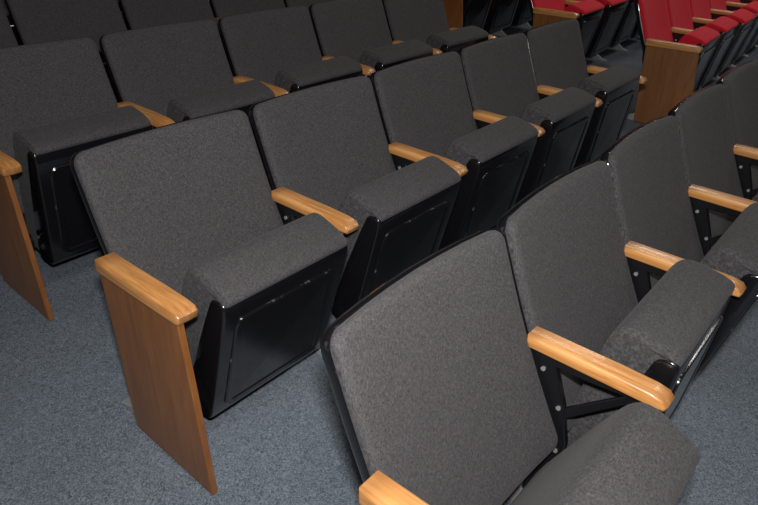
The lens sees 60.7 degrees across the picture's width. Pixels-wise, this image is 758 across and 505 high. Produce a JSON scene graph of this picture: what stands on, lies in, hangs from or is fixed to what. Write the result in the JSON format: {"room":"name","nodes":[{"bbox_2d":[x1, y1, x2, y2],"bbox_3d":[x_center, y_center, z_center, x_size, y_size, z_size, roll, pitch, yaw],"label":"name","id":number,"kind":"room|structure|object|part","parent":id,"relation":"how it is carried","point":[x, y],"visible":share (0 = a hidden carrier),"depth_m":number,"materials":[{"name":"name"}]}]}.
{"room":"lecture hall","nodes":[
{"label":"lecture hall","id":0,"kind":"room"},
{"bbox_2d":[0,21,757,504],"bbox_3d":[0.826,-1.925,6.212,14.000,1.019,16.500,24,36,33],"label":"floor","id":1,"kind":"structure","parent":0,"point":[68,436],"depth_m":1.94,"materials":[{"name":"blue carpet"}]},
{"bbox_2d":[0,0,18,47],"bbox_3d":[-1.845,-0.712,2.946,0.554,0.802,0.611,24,36,33],"label":"seat","id":2,"kind":"object","parent":1,"relation":"on","point":[7,38],"visible":0.05,"depth_m":3.09,"materials":[{"name":"grey fabric"}]},
{"bbox_2d":[1,0,20,44],"bbox_3d":[-2.171,-1.323,3.886,0.531,0.801,0.602,24,36,33],"label":"seat","id":3,"kind":"object","parent":1,"relation":"on","point":[2,1],"visible":0.02,"depth_m":3.62,"materials":[{"name":"grey fabric"}]},
{"bbox_2d":[1,1,9,15],"bbox_3d":[-2.063,-1.258,3.837,0.287,0.463,0.426,21,35,35],"label":"seat cushion","id":4,"kind":"object","parent":3,"relation":"on","point":[3,3],"depth_m":3.58,"materials":[{"name":"grey fabric"}]},
{"bbox_2d":[4,0,126,102],"bbox_3d":[-1.485,-0.931,3.351,0.512,0.801,0.602,24,36,33],"label":"seat","id":5,"kind":"object","parent":1,"relation":"on","point":[34,21],"visible":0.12,"depth_m":3.27,"materials":[{"name":"grey fabric"}]},
{"bbox_2d":[6,0,126,44],"bbox_3d":[-1.548,-1.090,3.350,0.278,0.529,0.550,24,36,33],"label":"cushion","id":6,"kind":"object","parent":5,"relation":"on","point":[34,21],"depth_m":3.29,"materials":[{"name":"grey fabric"}]},
{"bbox_2d":[80,33,108,51],"bbox_3d":[-1.378,-0.870,3.301,0.253,0.471,0.426,24,36,33],"label":"seat cushion","id":7,"kind":"object","parent":5,"relation":"on","point":[95,38],"depth_m":3.12,"materials":[{"name":"grey fabric"}]},
{"bbox_2d":[0,37,152,320],"bbox_3d":[-1.147,-0.313,2.400,0.554,0.802,0.611,24,36,33],"label":"seat","id":8,"kind":"object","parent":1,"relation":"on","point":[58,101],"visible":0.7,"depth_m":2.29,"materials":[{"name":"grey fabric"}]},
{"bbox_3d":[-1.271,-0.316,2.106,0.353,0.039,0.058,24,36,33],"label":"armrest","id":9,"kind":"part","parent":8,"relation":"part of","materials":[{"name":"brown wood"}]},
{"bbox_3d":[-1.273,-0.058,2.223,0.380,0.528,0.018,24,36,33],"label":"panel","id":10,"kind":"part","parent":8,"relation":"part of","materials":[{"name":"brown wood"}]},
{"bbox_2d":[0,37,116,213],"bbox_3d":[-1.224,-0.480,2.413,0.278,0.529,0.550,24,36,33],"label":"cushion","id":11,"kind":"object","parent":8,"relation":"on","point":[42,83],"depth_m":2.40,"materials":[{"name":"grey fabric"}]},
{"bbox_2d":[13,106,149,249],"bbox_3d":[-1.058,-0.265,2.366,0.244,0.472,0.426,24,36,33],"label":"seat cushion","id":12,"kind":"object","parent":8,"relation":"on","point":[50,200],"depth_m":2.21,"materials":[{"name":"grey fabric"}]},
{"bbox_2d":[117,0,128,29],"bbox_3d":[-1.797,-1.533,4.277,0.530,0.801,0.602,24,36,33],"label":"seat","id":13,"kind":"object","parent":1,"relation":"on","point":[117,0],"visible":0.02,"depth_m":4.09,"materials":[{"name":"grey fabric"}]},
{"bbox_2d":[118,0,232,74],"bbox_3d":[-1.108,-1.140,3.740,0.520,0.801,0.602,24,36,33],"label":"seat","id":14,"kind":"object","parent":1,"relation":"on","point":[137,14],"visible":0.05,"depth_m":3.67,"materials":[{"name":"grey fabric"}]},
{"bbox_2d":[121,0,213,29],"bbox_3d":[-1.174,-1.300,3.741,0.278,0.529,0.550,24,36,33],"label":"cushion","id":15,"kind":"object","parent":14,"relation":"on","point":[137,14],"depth_m":3.68,"materials":[{"name":"grey fabric"}]},
{"bbox_2d":[210,18,219,33],"bbox_3d":[-1.001,-1.077,3.691,0.260,0.469,0.426,24,36,33],"label":"seat cushion","id":16,"kind":"object","parent":14,"relation":"on","point":[215,20],"depth_m":3.61,"materials":[{"name":"grey fabric"}]},
{"bbox_2d":[99,19,274,178],"bbox_3d":[-0.783,-0.530,2.802,0.522,0.801,0.602,24,36,33],"label":"seat","id":17,"kind":"object","parent":1,"relation":"on","point":[174,72],"visible":0.35,"depth_m":2.69,"materials":[{"name":"grey fabric"}]},
{"bbox_3d":[-0.903,-0.530,2.509,0.328,0.038,0.054,24,36,33],"label":"armrest","id":18,"kind":"part","parent":17,"relation":"part of","materials":[{"name":"brown wood"}]},
{"bbox_2d":[102,19,233,116],"bbox_3d":[-0.851,-0.691,2.804,0.278,0.529,0.550,24,36,33],"label":"cushion","id":19,"kind":"object","parent":17,"relation":"on","point":[148,67],"depth_m":2.74,"materials":[{"name":"grey fabric"}]},
{"bbox_2d":[167,80,273,122],"bbox_3d":[-0.676,-0.468,2.752,0.287,0.463,0.426,20,34,36],"label":"seat cushion","id":20,"kind":"object","parent":17,"relation":"on","point":[241,96],"depth_m":2.57,"materials":[{"name":"grey fabric"}]},
{"bbox_2d":[70,110,347,494],"bbox_3d":[-0.443,0.088,1.857,0.554,0.802,0.611,24,36,33],"label":"seat","id":21,"kind":"object","parent":1,"relation":"on","point":[210,297],"visible":1,"depth_m":1.72,"materials":[{"name":"grey fabric"}]},
{"bbox_3d":[-0.567,0.085,1.563,0.353,0.039,0.058,24,36,33],"label":"armrest","id":22,"kind":"part","parent":21,"relation":"part of","materials":[{"name":"brown wood"}]},
{"bbox_3d":[-0.569,0.342,1.680,0.380,0.528,0.018,24,36,33],"label":"panel","id":23,"kind":"part","parent":21,"relation":"part of","materials":[{"name":"brown wood"}]},
{"bbox_2d":[74,110,282,293],"bbox_3d":[-0.520,-0.080,1.871,0.278,0.529,0.550,24,36,33],"label":"cushion","id":24,"kind":"object","parent":21,"relation":"on","point":[162,202],"depth_m":1.81,"materials":[{"name":"grey fabric"}]},
{"bbox_2d":[182,213,345,365],"bbox_3d":[-0.334,0.155,1.815,0.287,0.463,0.426,24,36,33],"label":"seat cushion","id":25,"kind":"object","parent":21,"relation":"on","point":[267,299],"depth_m":1.67,"materials":[{"name":"grey fabric"}]},
{"bbox_2d":[209,0,307,18],"bbox_3d":[-0.737,-1.351,4.132,0.513,0.801,0.602,24,36,33],"label":"seat","id":26,"kind":"object","parent":1,"relation":"on","point":[220,8],"visible":0.06,"depth_m":4.05,"materials":[{"name":"grey fabric"}]},
{"bbox_2d":[212,0,284,17],"bbox_3d":[-0.801,-1.510,4.132,0.278,0.529,0.550,24,36,33],"label":"cushion","id":27,"kind":"object","parent":26,"relation":"on","point":[220,8],"depth_m":4.05,"materials":[{"name":"grey fabric"}]},
{"bbox_2d":[217,6,362,96],"bbox_3d":[-0.417,-0.744,3.198,0.502,0.801,0.602,24,36,33],"label":"seat","id":28,"kind":"object","parent":1,"relation":"on","point":[278,48],"visible":0.41,"depth_m":3.08,"materials":[{"name":"grey fabric"}]},
{"bbox_3d":[-0.529,-0.741,2.900,0.328,0.038,0.054,24,36,33],"label":"armrest","id":29,"kind":"part","parent":28,"relation":"part of","materials":[{"name":"brown wood"}]},
{"bbox_2d":[220,6,321,84],"bbox_3d":[-0.477,-0.901,3.195,0.278,0.529,0.550,24,36,33],"label":"cushion","id":30,"kind":"object","parent":28,"relation":"on","point":[258,45],"depth_m":3.13,"materials":[{"name":"grey fabric"}]},
{"bbox_2d":[274,56,361,91],"bbox_3d":[-0.311,-0.685,3.148,0.244,0.472,0.426,24,36,33],"label":"seat cushion","id":31,"kind":"object","parent":28,"relation":"on","point":[292,79],"depth_m":2.95,"materials":[{"name":"grey fabric"}]},
{"bbox_2d":[283,0,331,7],"bbox_3d":[-0.364,-1.562,4.523,0.510,0.801,0.602,24,36,33],"label":"seat","id":32,"kind":"object","parent":1,"relation":"on","point":[288,3],"visible":0.02,"depth_m":4.40,"materials":[{"name":"grey fabric"}]},
{"bbox_2d":[248,76,460,355],"bbox_3d":[-0.073,-0.128,2.255,0.536,0.801,0.602,24,36,33],"label":"seat","id":33,"kind":"object","parent":1,"relation":"on","point":[323,148],"visible":0.75,"depth_m":2.12,"materials":[{"name":"grey fabric"}]},
{"bbox_3d":[-0.198,-0.130,1.967,0.328,0.038,0.054,24,36,33],"label":"armrest","id":34,"kind":"part","parent":33,"relation":"part of","materials":[{"name":"brown wood"}]},
{"bbox_2d":[253,76,395,218],"bbox_3d":[-0.146,-0.290,2.261,0.278,0.529,0.550,24,36,33],"label":"cushion","id":35,"kind":"object","parent":33,"relation":"on","point":[321,143],"depth_m":2.21,"materials":[{"name":"grey fabric"}]},
{"bbox_2d":[332,156,459,307],"bbox_3d":[0.034,-0.061,2.208,0.287,0.463,0.426,22,35,34],"label":"seat cushion","id":36,"kind":"object","parent":33,"relation":"on","point":[402,216],"depth_m":2.06,"materials":[{"name":"grey fabric"}]},
{"bbox_2d":[308,0,432,77],"bbox_3d":[-0.044,-0.954,3.589,0.502,0.801,0.602,24,36,33],"label":"seat","id":37,"kind":"object","parent":1,"relation":"on","point":[358,30],"visible":0.35,"depth_m":3.47,"materials":[{"name":"grey fabric"}]},
{"bbox_3d":[-0.155,-0.951,3.291,0.328,0.038,0.054,24,36,33],"label":"armrest","id":38,"kind":"part","parent":37,"relation":"part of","materials":[{"name":"brown wood"}]},
{"bbox_2d":[311,0,392,62],"bbox_3d":[-0.103,-1.111,3.585,0.278,0.529,0.550,24,36,33],"label":"cushion","id":39,"kind":"object","parent":37,"relation":"on","point":[349,28],"depth_m":3.52,"materials":[{"name":"grey fabric"}]},
{"bbox_2d":[359,39,432,77],"bbox_3d":[0.063,-0.895,3.538,0.244,0.472,0.426,24,36,33],"label":"seat cushion","id":40,"kind":"object","parent":37,"relation":"on","point":[383,57],"depth_m":3.33,"materials":[{"name":"grey fabric"}]},
{"bbox_2d":[382,0,495,54],"bbox_3d":[0.340,-1.172,3.994,0.495,0.801,0.641,24,36,33],"label":"seat","id":41,"kind":"object","parent":1,"relation":"on","point":[425,21],"visible":0.28,"depth_m":3.85,"materials":[{"name":"grey fabric"}]},
{"bbox_2d":[384,0,449,42],"bbox_3d":[0.271,-1.321,3.976,0.278,0.529,0.550,24,36,33],"label":"cushion","id":42,"kind":"object","parent":41,"relation":"on","point":[407,20],"depth_m":3.92,"materials":[{"name":"grey fabric"}]},
{"bbox_3d":[0.218,-1.161,3.681,0.328,0.038,0.054,24,36,33],"label":"armrest","id":43,"kind":"part","parent":41,"relation":"part of","materials":[{"name":"brown wood"}]},
{"bbox_2d":[426,26,487,49],"bbox_3d":[0.434,-1.107,3.930,0.237,0.473,0.426,24,36,33],"label":"seat cushion","id":44,"kind":"object","parent":41,"relation":"on","point":[456,39],"depth_m":3.72,"materials":[{"name":"grey fabric"}]},
{"bbox_3d":[0.592,-1.371,4.072,0.328,0.038,0.054,24,36,33],"label":"armrest","id":45,"kind":"part","parent":41,"relation":"part of","materials":[{"name":"brown wood"}]},
{"bbox_2d":[369,51,537,250],"bbox_3d":[0.293,-0.341,2.651,0.516,0.801,0.602,24,36,33],"label":"seat","id":46,"kind":"object","parent":1,"relation":"on","point":[424,105],"visible":0.72,"depth_m":2.52,"materials":[{"name":"grey fabric"}]},
{"bbox_2d":[374,51,477,155],"bbox_3d":[0.228,-0.500,2.652,0.278,0.529,0.550,24,36,33],"label":"cushion","id":47,"kind":"object","parent":46,"relation":"on","point":[424,105],"depth_m":2.61,"materials":[{"name":"grey fabric"}]},
{"bbox_3d":[0.176,-0.340,2.357,0.328,0.038,0.054,24,36,33],"label":"armrest","id":48,"kind":"part","parent":46,"relation":"part of","materials":[{"name":"brown wood"}]},
{"bbox_2d":[443,116,537,165],"bbox_3d":[0.399,-0.279,2.602,0.256,0.470,0.426,24,36,33],"label":"seat cushion","id":49,"kind":"object","parent":46,"relation":"on","point":[510,140],"depth_m":2.43,"materials":[{"name":"grey fabric"}]},
{"bbox_2d":[443,0,491,28],"bbox_3d":[0.668,-2.166,5.647,0.554,0.802,0.611,22,35,31],"label":"seat","id":50,"kind":"object","parent":1,"relation":"on","point":[459,13],"visible":0.44,"depth_m":5.42,"materials":[{"name":"red fabric"}]},
{"bbox_3d":[0.557,-1.908,5.465,0.380,0.528,0.018,22,35,31],"label":"panel","id":51,"kind":"part","parent":50,"relation":"part of","materials":[{"name":"brown wood"}]},
{"bbox_2d":[483,0,518,32],"bbox_3d":[1.009,-2.393,6.064,0.524,0.801,0.602,22,35,31],"label":"seat","id":52,"kind":"object","parent":1,"relation":"on","point":[501,13],"visible":0.6,"depth_m":5.96,"materials":[{"name":"red fabric"}]},
{"bbox_2d":[488,0,531,35],"bbox_3d":[1.356,-2.615,6.473,0.517,0.801,0.602,22,35,31],"label":"seat","id":53,"kind":"object","parent":1,"relation":"on","point":[522,13],"visible":0.43,"depth_m":6.37,"materials":[{"name":"red fabric"}]},
{"bbox_2d":[320,229,700,504],"bbox_3d":[0.252,0.477,1.319,0.586,0.802,0.611,24,36,33],"label":"seat","id":54,"kind":"object","parent":1,"relation":"on","point":[433,375],"visible":1,"depth_m":1.26,"materials":[{"name":"grey fabric"}]},
{"bbox_3d":[0.116,0.469,1.034,0.353,0.039,0.058,24,36,33],"label":"armrest","id":55,"kind":"part","parent":54,"relation":"part of","materials":[{"name":"brown wood"}]},
{"bbox_2d":[330,230,557,504],"bbox_3d":[0.163,0.304,1.342,0.278,0.529,0.550,24,36,33],"label":"cushion","id":56,"kind":"object","parent":54,"relation":"on","point":[435,382],"depth_m":1.31,"materials":[{"name":"grey fabric"}]},
{"bbox_2d":[510,403,699,504],"bbox_3d":[0.363,0.559,1.283,0.287,0.463,0.426,29,39,30],"label":"seat cushion","id":57,"kind":"object","parent":54,"relation":"on","point":[636,455],"depth_m":1.20,"materials":[{"name":"grey fabric"}]},
{"bbox_2d":[511,22,531,28],"bbox_3d":[1.713,-2.832,6.875,0.534,0.801,0.602,22,35,31],"label":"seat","id":58,"kind":"object","parent":1,"relation":"on","point":[526,24],"visible":0.03,"depth_m":6.84,"materials":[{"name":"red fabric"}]},
{"bbox_2d":[457,33,595,203],"bbox_3d":[0.661,-0.553,3.046,0.502,0.801,0.602,24,36,33],"label":"seat","id":59,"kind":"object","parent":1,"relation":"on","point":[498,72],"visible":0.66,"depth_m":2.91,"materials":[{"name":"grey fabric"}]},
{"bbox_2d":[461,33,539,116],"bbox_3d":[0.601,-0.710,3.043,0.278,0.529,0.550,24,36,33],"label":"cushion","id":60,"kind":"object","parent":59,"relation":"on","point":[498,72],"depth_m":3.00,"materials":[{"name":"grey fabric"}]},
{"bbox_3d":[0.549,-0.550,2.748,0.328,0.038,0.054,24,36,33],"label":"armrest","id":61,"kind":"part","parent":59,"relation":"part of","materials":[{"name":"brown wood"}]},
{"bbox_2d":[519,87,595,125],"bbox_3d":[0.767,-0.494,2.995,0.244,0.472,0.426,24,36,33],"label":"seat cushion","id":62,"kind":"object","parent":59,"relation":"on","point":[571,106],"depth_m":2.81,"materials":[{"name":"grey fabric"}]},
{"bbox_2d":[528,0,604,54],"bbox_3d":[1.442,-1.800,5.164,0.554,0.802,0.611,22,35,31],"label":"seat","id":63,"kind":"object","parent":1,"relation":"on","point":[588,13],"visible":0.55,"depth_m":4.96,"materials":[{"name":"red fabric"}]},
{"bbox_2d":[532,0,565,10],"bbox_3d":[1.360,-1.965,5.173,0.278,0.529,0.550,22,35,31],"label":"cushion","id":64,"kind":"object","parent":63,"relation":"on","point":[543,4],"depth_m":5.16,"materials":[{"name":"red fabric"}]},
{"bbox_3d":[1.331,-1.542,4.981,0.380,0.528,0.018,22,35,31],"label":"panel","id":65,"kind":"part","parent":63,"relation":"part of","materials":[{"name":"brown wood"}]},
{"bbox_3d":[1.331,-1.799,4.864,0.353,0.039,0.058,22,35,31],"label":"armrest","id":66,"kind":"part","parent":63,"relation":"part of","materials":[{"name":"brown wood"}]},
{"bbox_2d":[564,0,603,14],"bbox_3d":[1.546,-1.743,5.129,0.287,0.463,0.426,19,34,32],"label":"seat cushion","id":67,"kind":"object","parent":63,"relation":"on","point":[587,7],"depth_m":4.93,"materials":[{"name":"red fabric"}]},
{"bbox_2d":[523,19,647,167],"bbox_3d":[1.044,-0.772,3.452,0.494,0.801,0.641,24,36,33],"label":"seat","id":68,"kind":"object","parent":1,"relation":"on","point":[556,51],"visible":0.67,"depth_m":3.31,"materials":[{"name":"grey fabric"}]},
{"bbox_2d":[527,19,588,89],"bbox_3d":[0.975,-0.920,3.433,0.278,0.529,0.550,24,36,33],"label":"cushion","id":69,"kind":"object","parent":68,"relation":"on","point":[556,51],"depth_m":3.39,"materials":[{"name":"grey fabric"}]},
{"bbox_3d":[0.923,-0.760,3.139,0.328,0.038,0.054,24,36,33],"label":"armrest","id":70,"kind":"part","parent":68,"relation":"part of","materials":[{"name":"brown wood"}]},
{"bbox_2d":[577,65,639,96],"bbox_3d":[1.135,-0.709,3.389,0.231,0.475,0.426,24,36,33],"label":"seat cushion","id":71,"kind":"object","parent":68,"relation":"on","point":[618,80],"depth_m":3.20,"materials":[{"name":"grey fabric"}]},
{"bbox_3d":[1.297,-0.970,3.529,0.328,0.038,0.054,24,36,33],"label":"armrest","id":72,"kind":"part","parent":68,"relation":"part of","materials":[{"name":"brown wood"}]},
{"bbox_2d":[564,0,628,57],"bbox_3d":[1.786,-2.026,5.579,0.533,0.801,0.602,22,35,31],"label":"seat","id":73,"kind":"object","parent":1,"relation":"on","point":[613,12],"visible":0.52,"depth_m":5.42,"materials":[{"name":"red fabric"}]},
{"bbox_3d":[1.675,-2.024,5.284,0.328,0.038,0.054,22,35,31],"label":"armrest","id":74,"kind":"part","parent":73,"relation":"part of","materials":[{"name":"brown wood"}]},
{"bbox_2d":[596,0,628,5],"bbox_3d":[1.897,-1.963,5.536,0.287,0.463,0.426,19,34,32],"label":"seat cushion","id":75,"kind":"object","parent":73,"relation":"on","point":[605,2],"depth_m":5.28,"materials":[{"name":"red fabric"}]},
{"bbox_2d":[589,0,636,60],"bbox_3d":[2.127,-2.249,5.991,0.511,0.801,0.602,22,35,31],"label":"seat","id":76,"kind":"object","parent":1,"relation":"on","point":[626,26],"visible":0.25,"depth_m":5.87,"materials":[{"name":"red fabric"}]},
{"bbox_2d":[496,160,734,499],"bbox_3d":[0.594,0.249,1.738,0.494,0.801,0.602,24,36,33],"label":"seat","id":77,"kind":"object","parent":1,"relation":"on","point":[597,351],"visible":0.91,"depth_m":1.58,"materials":[{"name":"grey fabric"}]},
{"bbox_2d":[506,161,637,430],"bbox_3d":[0.537,0.094,1.733,0.278,0.529,0.550,24,36,33],"label":"cushion","id":78,"kind":"object","parent":77,"relation":"on","point":[571,274],"depth_m":1.68,"materials":[{"name":"grey fabric"}]},
{"bbox_3d":[0.485,0.254,1.438,0.328,0.038,0.054,24,36,33],"label":"armrest","id":79,"kind":"part","parent":77,"relation":"part of","materials":[{"name":"brown wood"}]},
{"bbox_2d":[567,260,734,446],"bbox_3d":[0.694,0.302,1.690,0.224,0.475,0.426,24,36,33],"label":"seat cushion","id":80,"kind":"object","parent":77,"relation":"on","point":[666,337],"depth_m":1.56,"materials":[{"name":"grey fabric"}]},
{"bbox_2d":[609,22,638,50],"bbox_3d":[2.483,-2.467,6.394,0.525,0.801,0.602,22,35,31],"label":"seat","id":81,"kind":"object","parent":1,"relation":"on","point":[635,32],"visible":0.04,"depth_m":6.31,"materials":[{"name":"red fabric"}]},
{"bbox_2d":[627,0,719,122],"bbox_3d":[2.032,-1.347,4.516,0.554,0.802,0.611,22,35,31],"label":"seat","id":82,"kind":"object","parent":1,"relation":"on","point":[673,71],"visible":0.91,"depth_m":4.32,"materials":[{"name":"brown wood"}]},
{"bbox_2d":[639,0,673,41],"bbox_3d":[1.950,-1.512,4.526,0.278,0.529,0.550,22,35,31],"label":"cushion","id":83,"kind":"object","parent":82,"relation":"on","point":[654,21],"depth_m":4.47,"materials":[{"name":"red fabric"}]},
{"bbox_3d":[1.921,-1.089,4.334,0.380,0.528,0.018,22,35,31],"label":"panel","id":84,"kind":"part","parent":82,"relation":"part of","materials":[{"name":"brown wood"}]},
{"bbox_3d":[1.921,-1.347,4.217,0.353,0.039,0.058,22,35,31],"label":"armrest","id":85,"kind":"part","parent":82,"relation":"part of","materials":[{"name":"brown wood"}]},
{"bbox_2d":[678,26,719,44],"bbox_3d":[2.128,-1.297,4.485,0.253,0.471,0.426,22,35,31],"label":"seat cushion","id":86,"kind":"object","parent":82,"relation":"on","point":[703,35],"depth_m":4.27,"materials":[{"name":"red fabric"}]},
{"bbox_2d":[599,115,757,381],"bbox_3d":[0.981,0.045,2.119,0.529,0.801,0.602,24,36,33],"label":"seat","id":87,"kind":"object","parent":1,"relation":"on","point":[658,228],"visible":0.59,"depth_m":1.98,"materials":[{"name":"grey fabric"}]},
{"bbox_2d":[608,116,703,287],"bbox_3d":[0.911,-0.116,2.123,0.278,0.529,0.550,24,36,33],"label":"cushion","id":88,"kind":"object","parent":87,"relation":"on","point":[653,203],"depth_m":2.10,"materials":[{"name":"grey fabric"}]},
{"bbox_3d":[0.859,0.044,1.829,0.328,0.038,0.054,24,36,33],"label":"armrest","id":89,"kind":"part","parent":87,"relation":"part of","materials":[{"name":"brown wood"}]},
{"bbox_2d":[699,203,757,278],"bbox_3d":[1.088,0.110,2.071,0.287,0.463,0.426,21,35,35],"label":"seat cushion","id":90,"kind":"object","parent":87,"relation":"on","point":[735,254],"depth_m":1.84,"materials":[{"name":"grey fabric"}]},
{"bbox_2d":[667,0,738,90],"bbox_3d":[2.369,-1.576,4.936,0.515,0.801,0.602,22,35,31],"label":"seat","id":91,"kind":"object","parent":1,"relation":"on","point":[680,16],"visible":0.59,"depth_m":4.79,"materials":[{"name":"red fabric"}]},
{"bbox_2d":[667,0,694,29],"bbox_3d":[2.300,-1.733,4.933,0.278,0.529,0.550,22,35,31],"label":"cushion","id":92,"kind":"object","parent":91,"relation":"on","point":[680,16],"depth_m":4.91,"materials":[{"name":"red fabric"}]},
{"bbox_3d":[2.266,-1.571,4.636,0.328,0.038,0.054,22,35,31],"label":"armrest","id":93,"kind":"part","parent":91,"relation":"part of","materials":[{"name":"brown wood"}]},
{"bbox_2d":[705,16,737,32],"bbox_3d":[2.479,-1.516,4.891,0.256,0.470,0.426,22,35,31],"label":"seat cushion","id":94,"kind":"object","parent":91,"relation":"on","point":[723,24],"depth_m":4.69,"materials":[{"name":"red fabric"}]},
{"bbox_2d":[667,84,757,255],"bbox_3d":[1.355,-0.165,2.510,0.529,0.801,0.602,24,36,33],"label":"seat","id":95,"kind":"object","parent":1,"relation":"on","point":[715,192],"visible":0.56,"depth_m":2.44,"materials":[{"name":"grey fabric"}]},
{"bbox_3d":[1.232,-0.166,2.219,0.328,0.038,0.054,24,36,33],"label":"armrest","id":96,"kind":"part","parent":95,"relation":"part of","materials":[{"name":"brown wood"}]},
{"bbox_2d":[689,0,755,89],"bbox_3d":[2.726,-1.792,5.337,0.534,0.801,0.602,22,35,31],"label":"seat","id":97,"kind":"object","parent":1,"relation":"on","point":[700,9],"visible":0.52,"depth_m":5.17,"materials":[{"name":"red fabric"}]},
{"bbox_2d":[689,0,711,18],"bbox_3d":[2.650,-1.953,5.339,0.278,0.529,0.550,22,35,31],"label":"cushion","id":98,"kind":"object","parent":97,"relation":"on","point":[700,9],"depth_m":5.33,"materials":[{"name":"red fabric"}]},
{"bbox_3d":[2.615,-1.791,5.043,0.328,0.038,0.054,22,35,31],"label":"armrest","id":99,"kind":"part","parent":97,"relation":"part of","materials":[{"name":"brown wood"}]},
{"bbox_2d":[727,9,755,23],"bbox_3d":[2.838,-1.729,5.294,0.287,0.463,0.426,20,34,32],"label":"seat cushion","id":100,"kind":"object","parent":97,"relation":"on","point":[742,16],"depth_m":5.10,"materials":[{"name":"red fabric"}]},
{"bbox_2d":[709,0,757,78],"bbox_3d":[3.075,-2.013,5.745,0.531,0.801,0.602,22,35,31],"label":"seat","id":101,"kind":"object","parent":1,"relation":"on","point":[718,8],"visible":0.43,"depth_m":5.55,"materials":[{"name":"red fabric"}]},
{"bbox_2d":[709,0,726,9],"bbox_3d":[3.000,-2.173,5.746,0.278,0.529,0.550,22,35,31],"label":"cushion","id":102,"kind":"object","parent":101,"relation":"on","point":[714,4],"depth_m":5.75,"materials":[{"name":"red fabric"}]},
{"bbox_3d":[2.966,-2.011,5.450,0.328,0.038,0.054,22,35,31],"label":"armrest","id":103,"kind":"part","parent":101,"relation":"part of","materials":[{"name":"brown wood"}]},
{"bbox_2d":[740,1,757,13],"bbox_3d":[3.187,-1.951,5.702,0.287,0.463,0.426,19,34,32],"label":"seat cushion","id":104,"kind":"object","parent":101,"relation":"on","point":[752,7],"depth_m":5.44,"materials":[{"name":"red fabric"}]},
{"bbox_2d":[716,61,757,199],"bbox_3d":[1.741,-0.382,2.914,0.529,0.801,0.641,24,36,33],"label":"seat","id":105,"kind":"object","parent":1,"relation":"on","point":[740,82],"visible":0.54,"depth_m":2.79,"materials":[{"name":"grey fabric"}]},
{"bbox_3d":[1.606,-0.376,2.610,0.328,0.038,0.054,24,36,33],"label":"armrest","id":106,"kind":"part","parent":105,"relation":"part of","materials":[{"name":"brown wood"}]},
{"bbox_2d":[725,0,757,66],"bbox_3d":[3.425,-2.233,6.152,0.531,0.801,0.602,22,35,31],"label":"seat","id":107,"kind":"object","parent":1,"relation":"on","point":[732,5],"visible":0.23,"depth_m":5.95,"materials":[{"name":"red fabric"}]},
{"bbox_2d":[725,0,739,11],"bbox_3d":[3.350,-2.393,6.153,0.278,0.529,0.550,22,35,31],"label":"cushion","id":108,"kind":"object","parent":107,"relation":"on","point":[729,8],"depth_m":5.93,"materials":[{"name":"red fabric"}]},
{"bbox_3d":[3.316,-2.231,5.856,0.328,0.038,0.054,22,35,31],"label":"armrest","id":109,"kind":"part","parent":107,"relation":"part of","materials":[{"name":"brown wood"}]},
{"bbox_2d":[740,0,757,56],"bbox_3d":[3.775,-2.453,6.559,0.531,0.801,0.602,22,35,31],"label":"seat","id":110,"kind":"object","parent":1,"relation":"on","point":[741,1],"visible":0.09,"depth_m":6.33,"materials":[{"name":"red fabric"}]}
]}

